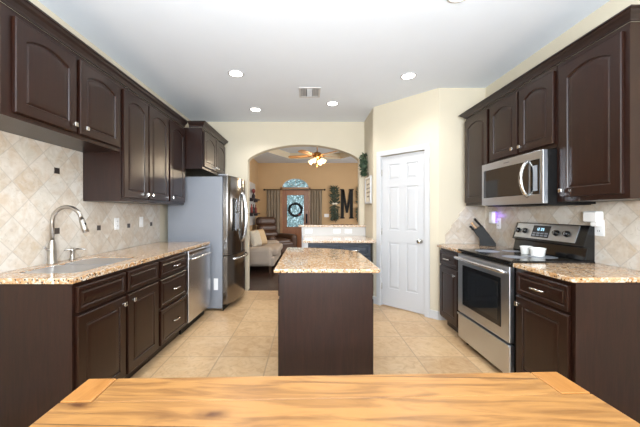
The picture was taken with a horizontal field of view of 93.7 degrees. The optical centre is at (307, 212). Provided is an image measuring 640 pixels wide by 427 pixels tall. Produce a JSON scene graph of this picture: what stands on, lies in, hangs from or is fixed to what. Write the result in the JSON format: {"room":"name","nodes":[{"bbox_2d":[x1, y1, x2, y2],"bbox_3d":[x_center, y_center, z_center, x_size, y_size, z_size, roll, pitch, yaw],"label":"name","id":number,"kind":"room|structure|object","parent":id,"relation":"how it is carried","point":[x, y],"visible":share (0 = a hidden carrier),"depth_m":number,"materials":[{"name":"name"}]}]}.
{"room":"kitchen","nodes":[
{"label":"kitchen","id":0,"kind":"room"},
{"bbox_2d":[0,0,190,272],"bbox_3d":[-1.922,-0.102,0.790,0.116,2.745,8.180,0,0,0],"label":"wall","id":1,"kind":"structure","parent":0,"point":[37,178],"depth_m":2.22,"materials":[{"name":"tile"}]},
{"bbox_2d":[0,2,120,151],"bbox_3d":[-1.683,-0.781,2.002,0.366,0.567,0.973,0,0,0],"label":"upper cabinet","id":2,"kind":"object","parent":1,"relation":"attached to","point":[49,93],"visible":1,"depth_m":1.82,"materials":[{"name":"brown wood"}]},
{"bbox_2d":[0,0,227,144],"bbox_3d":[-1.577,-1.103,3.135,0.605,0.075,3.344,0,0,0],"label":"crown molding","id":3,"kind":"structure","parent":1,"relation":"attached to","point":[27,9],"depth_m":2.12,"materials":[{"name":"brown wood"}]},
{"bbox_2d":[114,218,118,229],"bbox_3d":[-1.863,0.110,2.927,0.010,0.115,0.070,0,0,0],"label":"wall outlet","id":4,"kind":"object","parent":1,"relation":"attached to","point":[116,220],"visible":1,"depth_m":2.91,"materials":[{"name":"white plastic"}]},
{"bbox_2d":[83,85,168,203],"bbox_3d":[-1.683,-0.580,2.901,0.366,0.970,0.824,0,0,0],"label":"upper cabinet","id":5,"kind":"object","parent":1,"relation":"attached to","point":[139,173],"visible":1,"depth_m":2.63,"materials":[{"name":"brown wood"}]},
{"bbox_2d":[139,217,142,226],"bbox_3d":[-1.863,0.105,3.357,0.010,0.115,0.070,0,0,0],"label":"light switch","id":6,"kind":"object","parent":1,"relation":"attached to","point":[140,218],"visible":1,"depth_m":3.34,"materials":[{"name":"white plastic"}]},
{"bbox_2d":[151,116,184,204],"bbox_3d":[-1.683,-0.580,3.535,0.366,0.970,0.440,0,0,0],"label":"upper cabinet","id":7,"kind":"object","parent":1,"relation":"attached to","point":[176,131],"visible":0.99,"depth_m":3.50,"materials":[{"name":"brown wood"}]},
{"bbox_2d":[184,128,224,176],"bbox_3d":[-1.590,-0.807,4.260,0.630,0.515,0.990,0,0,0],"label":"upper cabinet","id":8,"kind":"object","parent":1,"relation":"attached to","point":[204,154],"visible":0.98,"depth_m":3.85,"materials":[{"name":"brown wood"}]},
{"bbox_2d":[250,158,257,230],"bbox_3d":[-2.930,-0.340,7.515,2.540,3.220,4.970,0,0,0],"label":"wall","id":9,"kind":"structure","parent":0,"point":[253,163],"depth_m":9.48,"materials":[{"name":"beige paint"}]},
{"bbox_2d":[250,182,254,224],"bbox_3d":[-1.653,-0.255,8.675,0.015,1.250,1.350,0,0,0],"label":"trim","id":10,"kind":"structure","parent":9,"relation":"attached to","point":[252,185],"depth_m":8.89,"materials":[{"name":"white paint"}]},
{"bbox_2d":[203,122,363,290],"bbox_3d":[-0.532,-0.102,4.955,2.895,2.745,0.150,0,0,0],"label":"wall","id":11,"kind":"structure","parent":0,"point":[246,140],"depth_m":4.88,"materials":[{"name":"beige paint"}]},
{"bbox_2d":[254,147,357,162],"bbox_3d":[-0.300,-1.790,7.515,7.800,0.280,4.970,0,0,0],"label":"ceiling","id":12,"kind":"structure","parent":0,"point":[267,157],"depth_m":9.17,"materials":[{"name":"white paint"}]},
{"bbox_2d":[269,149,349,158],"bbox_3d":[0.250,-1.740,7.475,2.700,0.180,3.550,0,0,0],"label":"trim","id":13,"kind":"structure","parent":12,"relation":"attached to","point":[276,152],"depth_m":9.25,"materials":[{"name":"beige paint"}]},
{"bbox_2d":[288,147,344,166],"bbox_3d":[0.203,-1.439,6.953,1.343,0.782,1.295,0,0,0],"label":"ceiling fan","id":14,"kind":"object","parent":12,"relation":"hanging from","point":[317,155],"visible":0.88,"depth_m":6.83,"materials":[{"name":"brown wood"}]},
{"bbox_2d":[258,163,357,224],"bbox_3d":[0.920,-0.340,10.060,5.360,3.220,0.120,0,0,0],"label":"wall","id":15,"kind":"structure","parent":0,"point":[344,176],"depth_m":10.00,"materials":[{"name":"beige paint"}]},
{"bbox_2d":[263,189,325,190],"bbox_3d":[-0.445,-0.750,9.924,2.050,0.060,0.148,0,0,0],"label":"curtain rod","id":16,"kind":"object","parent":15,"relation":"attached to","point":[263,189],"visible":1,"depth_m":9.87,"materials":[{"name":"black metal"}]},
{"bbox_2d":[267,190,279,232],"bbox_3d":[-1.145,0.260,9.878,0.441,1.980,0.089,0,0,0],"label":"curtain","id":17,"kind":"object","parent":16,"relation":"hanging from","point":[273,196],"visible":0.58,"depth_m":9.88,"materials":[{"name":"beige fabric"}]},
{"bbox_2d":[310,190,321,224],"bbox_3d":[0.265,0.260,9.878,0.401,1.980,0.089,0,0,0],"label":"curtain","id":18,"kind":"object","parent":16,"relation":"hanging from","point":[315,195],"visible":0.59,"depth_m":9.87,"materials":[{"name":"beige fabric"}]},
{"bbox_2d":[282,190,308,247],"bbox_3d":[-0.420,0.245,10.007,0.880,2.030,0.116,0,0,0],"label":"door","id":19,"kind":"structure","parent":15,"relation":"in","point":[295,230],"depth_m":10.02,"materials":[{"name":"brown wood"}]},
{"bbox_2d":[287,202,302,216],"bbox_3d":[-0.421,-0.093,9.944,0.566,0.520,0.110,0,0,0],"label":"wreath","id":20,"kind":"object","parent":19,"relation":"hanging from","point":[295,203],"visible":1,"depth_m":9.93,"materials":[{"name":"black plant"}]},
{"bbox_2d":[280,187,310,232],"bbox_3d":[-0.420,0.210,9.990,1.020,2.120,0.020,0,0,0],"label":"trim","id":21,"kind":"structure","parent":15,"relation":"attached to","point":[280,187],"depth_m":9.98,"materials":[{"name":"brown wood"}]},
{"bbox_2d":[282,179,308,187],"bbox_3d":[-0.420,-0.980,10.024,0.914,0.334,0.043,0,0,0],"label":"window","id":22,"kind":"structure","parent":15,"relation":"in","point":[292,185],"depth_m":10.03,"materials":[{"name":"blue glass"}]},
{"bbox_2d":[329,185,340,221],"bbox_3d":[0.884,-0.281,9.929,0.446,1.288,0.097,0,0,0],"label":"leaf garland","id":23,"kind":"object","parent":15,"relation":"attached to","point":[334,215],"visible":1,"depth_m":9.92},
{"bbox_2d":[340,189,353,218],"bbox_3d":[1.295,-0.290,9.982,0.450,0.980,0.031,0,0,0],"label":"letter sign","id":24,"kind":"object","parent":15,"relation":"attached to","point":[350,197],"visible":1,"depth_m":9.97,"materials":[{"name":"black metal"}]},
{"bbox_2d":[355,187,357,220],"bbox_3d":[1.761,-0.283,9.928,0.455,1.303,0.095,0,0,0],"label":"leaf garland","id":25,"kind":"object","parent":15,"relation":"attached to","point":[356,216],"visible":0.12,"depth_m":9.92},
{"bbox_2d":[131,255,502,377],"bbox_3d":[-0.300,1.310,3.400,7.800,0.080,13.400,0,0,0],"label":"floor","id":26,"kind":"structure","parent":0,"point":[240,340],"depth_m":2.86,"materials":[{"name":"tile"}]},
{"bbox_2d":[0,259,157,426],"bbox_3d":[-1.554,0.834,2.117,0.615,0.873,0.892,0,0,2],"label":"base cabinet","id":27,"kind":"object","parent":26,"relation":"on","point":[55,338],"visible":0.96,"depth_m":1.68,"materials":[{"name":"brown wood"}]},
{"bbox_2d":[0,242,209,283],"bbox_3d":[-1.551,0.380,2.715,0.632,0.030,2.115,0,0,0],"label":"countertop","id":28,"kind":"structure","parent":27,"relation":"on","point":[140,254],"depth_m":2.14,"materials":[{"name":"beige stone"}]},
{"bbox_2d":[43,205,88,263],"bbox_3d":[-1.711,0.156,2.104,0.292,0.418,0.135,0,0,0],"label":"faucet","id":29,"kind":"object","parent":28,"relation":"on","point":[51,250],"visible":1,"depth_m":2.13,"materials":[{"name":"silver metal"}]},
{"bbox_2d":[64,248,86,259],"bbox_3d":[-1.793,0.320,2.315,0.126,0.090,0.074,0,0,0],"label":"soap dispenser","id":30,"kind":"object","parent":28,"relation":"on","point":[71,250],"visible":1,"depth_m":2.32,"materials":[{"name":"silver metal"}]},
{"bbox_2d":[22,258,131,272],"bbox_3d":[-1.580,0.471,2.125,0.368,0.205,0.646,0,0,0],"label":"sink","id":31,"kind":"object","parent":28,"relation":"in","point":[91,263],"visible":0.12,"depth_m":2.06,"materials":[{"name":"metal"}]},
{"bbox_2d":[149,251,186,360],"bbox_3d":[-1.525,0.834,2.842,0.627,0.873,0.552,0,0,2],"label":"base cabinet","id":32,"kind":"object","parent":26,"relation":"on","point":[172,272],"visible":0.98,"depth_m":2.77,"materials":[{"name":"brown wood"}]},
{"bbox_2d":[179,245,211,334],"bbox_3d":[-1.504,0.836,3.446,0.678,0.868,0.640,0,0,2],"label":"dishwasher","id":33,"kind":"object","parent":26,"relation":"on","point":[198,259],"visible":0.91,"depth_m":3.35,"materials":[{"name":"silver metal"}]},
{"bbox_2d":[168,174,247,310],"bbox_3d":[-1.338,0.385,4.317,0.935,1.770,0.886,0,0,2],"label":"refrigerator","id":34,"kind":"object","parent":26,"relation":"on","point":[214,210],"visible":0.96,"depth_m":3.88,"materials":[{"name":"silver metal"}]},
{"bbox_2d":[250,240,282,272],"bbox_3d":[-1.125,0.880,7.150,0.950,0.780,1.740,0,0,0],"label":"sofa","id":35,"kind":"object","parent":26,"relation":"on","point":[267,254],"visible":0.59,"depth_m":6.31,"materials":[{"name":"fabric"}]},
{"bbox_2d":[250,230,261,246],"bbox_3d":[-1.190,0.585,6.740,0.203,0.380,0.400,0,0,22],"label":"throw pillow","id":36,"kind":"object","parent":35,"relation":"on","point":[255,239],"visible":0.84,"depth_m":6.64,"materials":[{"name":"fabric"}]},
{"bbox_2d":[258,229,266,244],"bbox_3d":[-1.130,0.585,7.140,0.211,0.376,0.400,0,0,24],"label":"throw pillow","id":37,"kind":"object","parent":35,"relation":"on","point":[261,231],"visible":0.52,"depth_m":7.13,"materials":[{"name":"beige fabric"}]},
{"bbox_2d":[258,246,279,255],"bbox_3d":[-1.015,0.870,6.827,0.730,0.160,0.645,0,0,0],"label":"seat cushion","id":38,"kind":"object","parent":35,"relation":"on","point":[275,249],"depth_m":6.58,"materials":[{"name":"fabric"}]},
{"bbox_2d":[262,243,282,250],"bbox_3d":[-1.015,0.870,7.475,0.730,0.160,0.640,0,0,0],"label":"seat cushion","id":39,"kind":"object","parent":35,"relation":"on","point":[280,245],"depth_m":7.41,"materials":[{"name":"fabric"}]},
{"bbox_2d":[256,217,296,254],"bbox_3d":[-0.983,0.700,8.804,1.000,1.140,1.130,0,0,-42],"label":"recliner","id":40,"kind":"object","parent":26,"relation":"on","point":[267,224],"visible":0.49,"depth_m":8.88,"materials":[{"name":"brown leather"}]},
{"bbox_2d":[256,217,275,225],"bbox_3d":[-1.281,0.270,9.134,0.680,0.280,0.240,0,0,-42],"label":"cushion","id":41,"kind":"object","parent":40,"relation":"on","point":[260,221],"depth_m":9.00,"materials":[{"name":"brown leather"}]},
{"bbox_2d":[257,224,276,230],"bbox_3d":[-1.241,0.480,9.090,0.680,0.260,0.240,0,0,-42],"label":"cushion","id":42,"kind":"object","parent":40,"relation":"on","point":[266,227],"depth_m":8.98,"materials":[{"name":"brown leather"}]},
{"bbox_2d":[264,231,277,236],"bbox_3d":[-1.194,0.680,9.038,0.680,0.260,0.240,0,0,-42],"label":"cushion","id":43,"kind":"object","parent":40,"relation":"on","point":[274,233],"depth_m":9.01,"materials":[{"name":"brown leather"}]},
{"bbox_2d":[278,273,372,375],"bbox_3d":[0.118,0.830,2.450,0.634,0.880,0.980,0,0,0],"label":"kitchen island","id":44,"kind":"object","parent":26,"relation":"on","point":[325,320],"visible":0.61,"depth_m":1.96,"materials":[{"name":"brown wood"}]},
{"bbox_2d":[274,247,379,272],"bbox_3d":[0.126,0.377,2.537,0.693,0.024,1.224,0,0,0],"label":"island countertop","id":45,"kind":"structure","parent":44,"relation":"on","point":[294,259],"depth_m":2.19,"materials":[{"name":"beige stone"}]},
{"bbox_2d":[29,372,639,426],"bbox_3d":[0.075,0.890,0.481,1.470,0.760,0.922,0,0,-2],"label":"dining table","id":46,"kind":"object","parent":26,"relation":"on","point":[520,399],"visible":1,"depth_m":0.81,"materials":[{"name":"brown wood"}]},
{"bbox_2d":[305,243,370,260],"bbox_3d":[0.388,0.834,4.299,0.865,0.873,0.882,0,0,0],"label":"base cabinet","id":47,"kind":"object","parent":26,"relation":"on","point":[364,249],"visible":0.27,"depth_m":3.90,"materials":[{"name":"blue wood"}]},
{"bbox_2d":[303,236,375,242],"bbox_3d":[0.415,0.380,4.318,0.970,0.030,0.876,0,0,0],"label":"countertop","id":48,"kind":"structure","parent":47,"relation":"on","point":[306,239],"depth_m":4.06,"materials":[{"name":"stone"}]},
{"bbox_2d":[440,248,459,332],"bbox_3d":[1.764,0.834,3.172,0.642,0.873,0.455,0,0,0],"label":"base cabinet","id":49,"kind":"object","parent":26,"relation":"on","point":[449,265],"visible":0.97,"depth_m":3.17,"materials":[{"name":"brown wood"}]},
{"bbox_2d":[437,244,512,252],"bbox_3d":[1.784,0.380,3.240,0.607,0.030,0.596,0,0,0],"label":"countertop","id":50,"kind":"structure","parent":49,"relation":"on","point":[453,247],"depth_m":3.21,"materials":[{"name":"beige stone"}]},
{"bbox_2d":[469,218,495,246],"bbox_3d":[1.925,0.210,3.314,0.258,0.309,0.110,0,0,30],"label":"knife block","id":51,"kind":"object","parent":50,"relation":"on","point":[485,239],"visible":1,"depth_m":3.27,"materials":[{"name":"black wood"}]},
{"bbox_2d":[454,222,594,372],"bbox_3d":[1.743,0.682,2.557,0.684,1.176,0.766,0,0,0],"label":"range","id":52,"kind":"object","parent":26,"relation":"on","point":[486,277],"visible":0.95,"depth_m":2.41,"materials":[{"name":"silver metal"}]},
{"bbox_2d":[520,246,532,253],"bbox_3d":[1.860,0.320,2.555,0.096,0.066,0.096,0,0,0],"label":"ramekin","id":53,"kind":"object","parent":52,"relation":"on","point":[523,249],"visible":0.77,"depth_m":2.53,"materials":[{"name":"white ceramic"}]},
{"bbox_2d":[458,249,594,263],"bbox_3d":[1.776,0.364,2.557,0.618,0.022,0.766,0,0,0],"label":"cooktop","id":54,"kind":"object","parent":52,"relation":"in","point":[503,256],"depth_m":2.39,"materials":[{"name":"black glass"}]},
{"bbox_2d":[529,247,546,256],"bbox_3d":[1.860,0.320,2.430,0.114,0.066,0.114,0,0,0],"label":"ramekin","id":55,"kind":"object","parent":52,"relation":"on","point":[534,251],"visible":1,"depth_m":2.39,"materials":[{"name":"white ceramic"}]},
{"bbox_2d":[514,268,639,423],"bbox_3d":[1.764,0.834,1.927,0.642,0.873,0.487,0,0,0],"label":"base cabinet","id":56,"kind":"object","parent":26,"relation":"on","point":[588,334],"visible":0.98,"depth_m":1.68,"materials":[{"name":"brown wood"}]},
{"bbox_2d":[513,263,639,282],"bbox_3d":[1.784,0.380,1.926,0.607,0.030,0.492,0,0,0],"label":"countertop","id":57,"kind":"structure","parent":56,"relation":"on","point":[570,272],"depth_m":1.86,"materials":[{"name":"beige stone"}]},
{"bbox_2d":[38,0,609,121],"bbox_3d":[0.110,-1.500,0.865,4.180,0.050,8.330,0,0,0],"label":"ceiling","id":58,"kind":"structure","parent":0,"point":[358,52],"depth_m":2.63,"materials":[{"name":"white paint"}]},
{"bbox_2d":[228,70,243,76],"bbox_3d":[-0.764,-1.472,3.183,0.170,0.007,0.170,0,0,0],"label":"recessed light","id":59,"kind":"object","parent":58,"relation":"in","point":[234,73],"visible":1,"depth_m":3.17,"materials":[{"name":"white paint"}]},
{"bbox_2d":[249,107,260,111],"bbox_3d":[-0.752,-1.472,4.296,0.170,0.007,0.170,0,0,0],"label":"recessed light","id":60,"kind":"object","parent":58,"relation":"in","point":[254,109],"visible":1,"depth_m":4.29,"materials":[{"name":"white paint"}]},
{"bbox_2d":[299,87,320,97],"bbox_3d":[0.020,-1.470,3.680,0.260,0.010,0.300,0,0,0],"label":"ceiling vent","id":61,"kind":"object","parent":58,"relation":"in","point":[304,92],"visible":1,"depth_m":3.67,"materials":[{"name":"white metal"}]},
{"bbox_2d":[326,101,338,105],"bbox_3d":[0.332,-1.472,4.060,0.170,0.007,0.170,0,0,0],"label":"recessed light","id":62,"kind":"object","parent":58,"relation":"in","point":[331,103],"visible":1,"depth_m":4.05,"materials":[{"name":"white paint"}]},
{"bbox_2d":[400,72,416,79],"bbox_3d":[1.086,-1.472,3.242,0.170,0.007,0.170,0,0,0],"label":"recessed light","id":63,"kind":"object","parent":58,"relation":"in","point":[407,76],"visible":1,"depth_m":3.24,"materials":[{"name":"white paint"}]},
{"bbox_2d":[447,0,464,2],"bbox_3d":[1.026,-1.472,2.025,0.170,0.007,0.170,0,0,0],"label":"recessed light","id":64,"kind":"object","parent":58,"relation":"in","point":[449,1],"visible":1,"depth_m":2.09,"materials":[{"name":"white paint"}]},
{"bbox_2d":[364,109,372,298],"bbox_3d":[0.958,-0.102,4.635,0.085,2.745,0.790,0,0,0],"label":"wall","id":65,"kind":"structure","parent":0,"point":[368,123],"depth_m":4.46,"materials":[{"name":"beige paint"}]},
{"bbox_2d":[358,152,367,176],"bbox_3d":[0.833,-0.733,4.597,0.156,0.400,0.276,0,0,0],"label":"hanging greenery","id":66,"kind":"object","parent":65,"relation":"attached to","point":[363,161],"visible":1,"depth_m":4.57,"materials":[{"name":"green plant"}]},
{"bbox_2d":[365,173,371,203],"bbox_3d":[0.901,-0.366,4.500,0.025,0.473,0.420,0,0,0],"label":"framed sign","id":67,"kind":"object","parent":65,"relation":"attached to","point":[368,181],"visible":1,"depth_m":4.47,"materials":[{"name":"white paint"}]},
{"bbox_2d":[373,88,438,310],"bbox_3d":[1.268,-0.102,3.910,0.100,2.745,0.909,0,0,-44],"label":"wall","id":68,"kind":"structure","parent":0,"point":[413,120],"depth_m":3.76,"materials":[{"name":"beige paint"}]},
{"bbox_2d":[381,151,423,313],"bbox_3d":[1.215,0.248,3.899,0.101,2.020,0.621,0,0,-44],"label":"door","id":69,"kind":"structure","parent":68,"relation":"in","point":[402,230],"depth_m":3.90,"materials":[{"name":"white paint"}]},
{"bbox_2d":[376,143,429,317],"bbox_3d":[1.246,0.217,3.920,0.118,2.105,0.741,0,0,-44],"label":"trim","id":70,"kind":"structure","parent":68,"relation":"attached to","point":[426,147],"depth_m":3.71,"materials":[{"name":"white paint"}]},
{"bbox_2d":[373,296,438,319],"bbox_3d":[1.228,1.220,3.870,0.015,0.100,0.909,0,0,-44],"label":"baseboard","id":71,"kind":"structure","parent":68,"relation":"attached to","point":[434,314],"depth_m":3.58,"materials":[{"name":"white paint"}]},
{"bbox_2d":[439,88,484,310],"bbox_3d":[1.825,-0.102,3.595,0.550,2.745,0.110,0,0,0],"label":"wall","id":72,"kind":"structure","parent":0,"point":[453,102],"depth_m":3.55,"materials":[{"name":"beige paint"}]},
{"bbox_2d":[485,0,639,270],"bbox_3d":[2.144,-0.102,0.865,0.112,2.745,8.330,0,0,0],"label":"wall","id":73,"kind":"structure","parent":0,"point":[620,245],"depth_m":2.27,"materials":[{"name":"tile"}]},
{"bbox_2d":[465,105,489,205],"bbox_3d":[1.933,-0.572,3.197,0.306,0.988,0.445,0,0,0],"label":"upper cabinet","id":74,"kind":"object","parent":73,"relation":"attached to","point":[477,126],"visible":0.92,"depth_m":3.17,"materials":[{"name":"brown wood"}]},
{"bbox_2d":[496,218,500,228],"bbox_3d":[2.083,0.120,3.280,0.010,0.115,0.070,0,0,0],"label":"wall outlet","id":75,"kind":"object","parent":73,"relation":"attached to","point":[498,223],"visible":1,"depth_m":3.27,"materials":[{"name":"white plastic"}]},
{"bbox_2d":[489,211,496,223],"bbox_3d":[2.059,0.055,3.348,0.053,0.140,0.084,0,0,0],"label":"night light","id":76,"kind":"object","parent":75,"relation":"attached to","point":[492,214],"visible":1,"depth_m":3.32,"materials":[{"name":"white plastic"}]},
{"bbox_2d":[490,65,556,162],"bbox_3d":[1.918,-0.769,2.572,0.336,0.594,0.800,0,0,0],"label":"upper cabinet","id":77,"kind":"object","parent":73,"relation":"attached to","point":[524,120],"visible":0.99,"depth_m":2.45,"materials":[{"name":"brown wood"}]},
{"bbox_2d":[482,149,595,206],"bbox_3d":[1.860,-0.259,2.555,0.450,0.406,0.765,0,0,0],"label":"microwave","id":78,"kind":"object","parent":77,"relation":"attached to","point":[529,179],"visible":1,"depth_m":2.35,"materials":[{"name":"silver metal"}]},
{"bbox_2d":[458,4,639,118],"bbox_3d":[1.921,-1.095,2.549,0.356,0.055,1.862,0,0,0],"label":"crown molding","id":79,"kind":"structure","parent":77,"relation":"attached to","point":[631,13],"depth_m":2.05,"materials":[{"name":"brown wood"}]},
{"bbox_2d":[557,22,639,201],"bbox_3d":[1.918,-0.572,1.923,0.336,0.988,0.490,0,0,0],"label":"upper cabinet","id":80,"kind":"object","parent":73,"relation":"attached to","point":[598,87],"visible":1,"depth_m":1.82,"materials":[{"name":"brown wood"}]},
{"bbox_2d":[595,220,604,235],"bbox_3d":[2.083,0.110,2.145,0.010,0.115,0.070,0,0,0],"label":"wall outlet","id":81,"kind":"object","parent":73,"relation":"attached to","point":[599,231],"visible":0.73,"depth_m":2.13,"materials":[{"name":"white plastic"}]},
{"bbox_2d":[583,211,603,226],"bbox_3d":[2.057,0.045,2.165,0.058,0.110,0.110,0,0,0],"label":"plug adapter","id":82,"kind":"object","parent":81,"relation":"attached to","point":[596,218],"visible":1,"depth_m":2.13,"materials":[{"name":"white plastic"}]},
{"bbox_3d":[0.408,0.750,4.835,1.015,1.040,0.130,0,0,0],"label":"wall","id":83,"kind":"structure","parent":0,"visible":0},
{"bbox_2d":[298,225,365,226],"bbox_3d":[0.380,0.215,4.855,1.060,0.030,0.270,0,0,0],"label":"bar ledge","id":84,"kind":"object","parent":83,"relation":"on","point":[299,225],"visible":0.94,"depth_m":4.72,"materials":[{"name":"stone"}]},
{"bbox_2d":[302,227,365,235],"bbox_3d":[0.411,0.297,4.764,1.002,0.135,0.012,0,0,0],"label":"tile","id":85,"kind":"structure","parent":83,"relation":"attached to","point":[316,231],"depth_m":4.76,"materials":[{"name":"white tile"}]},
{"bbox_2d":[333,229,340,232],"bbox_3d":[0.460,0.295,4.753,0.115,0.072,0.010,0,0,0],"label":"wall outlet","id":86,"kind":"object","parent":85,"relation":"attached to","point":[334,230],"visible":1,"depth_m":4.75,"materials":[{"name":"white plastic"}]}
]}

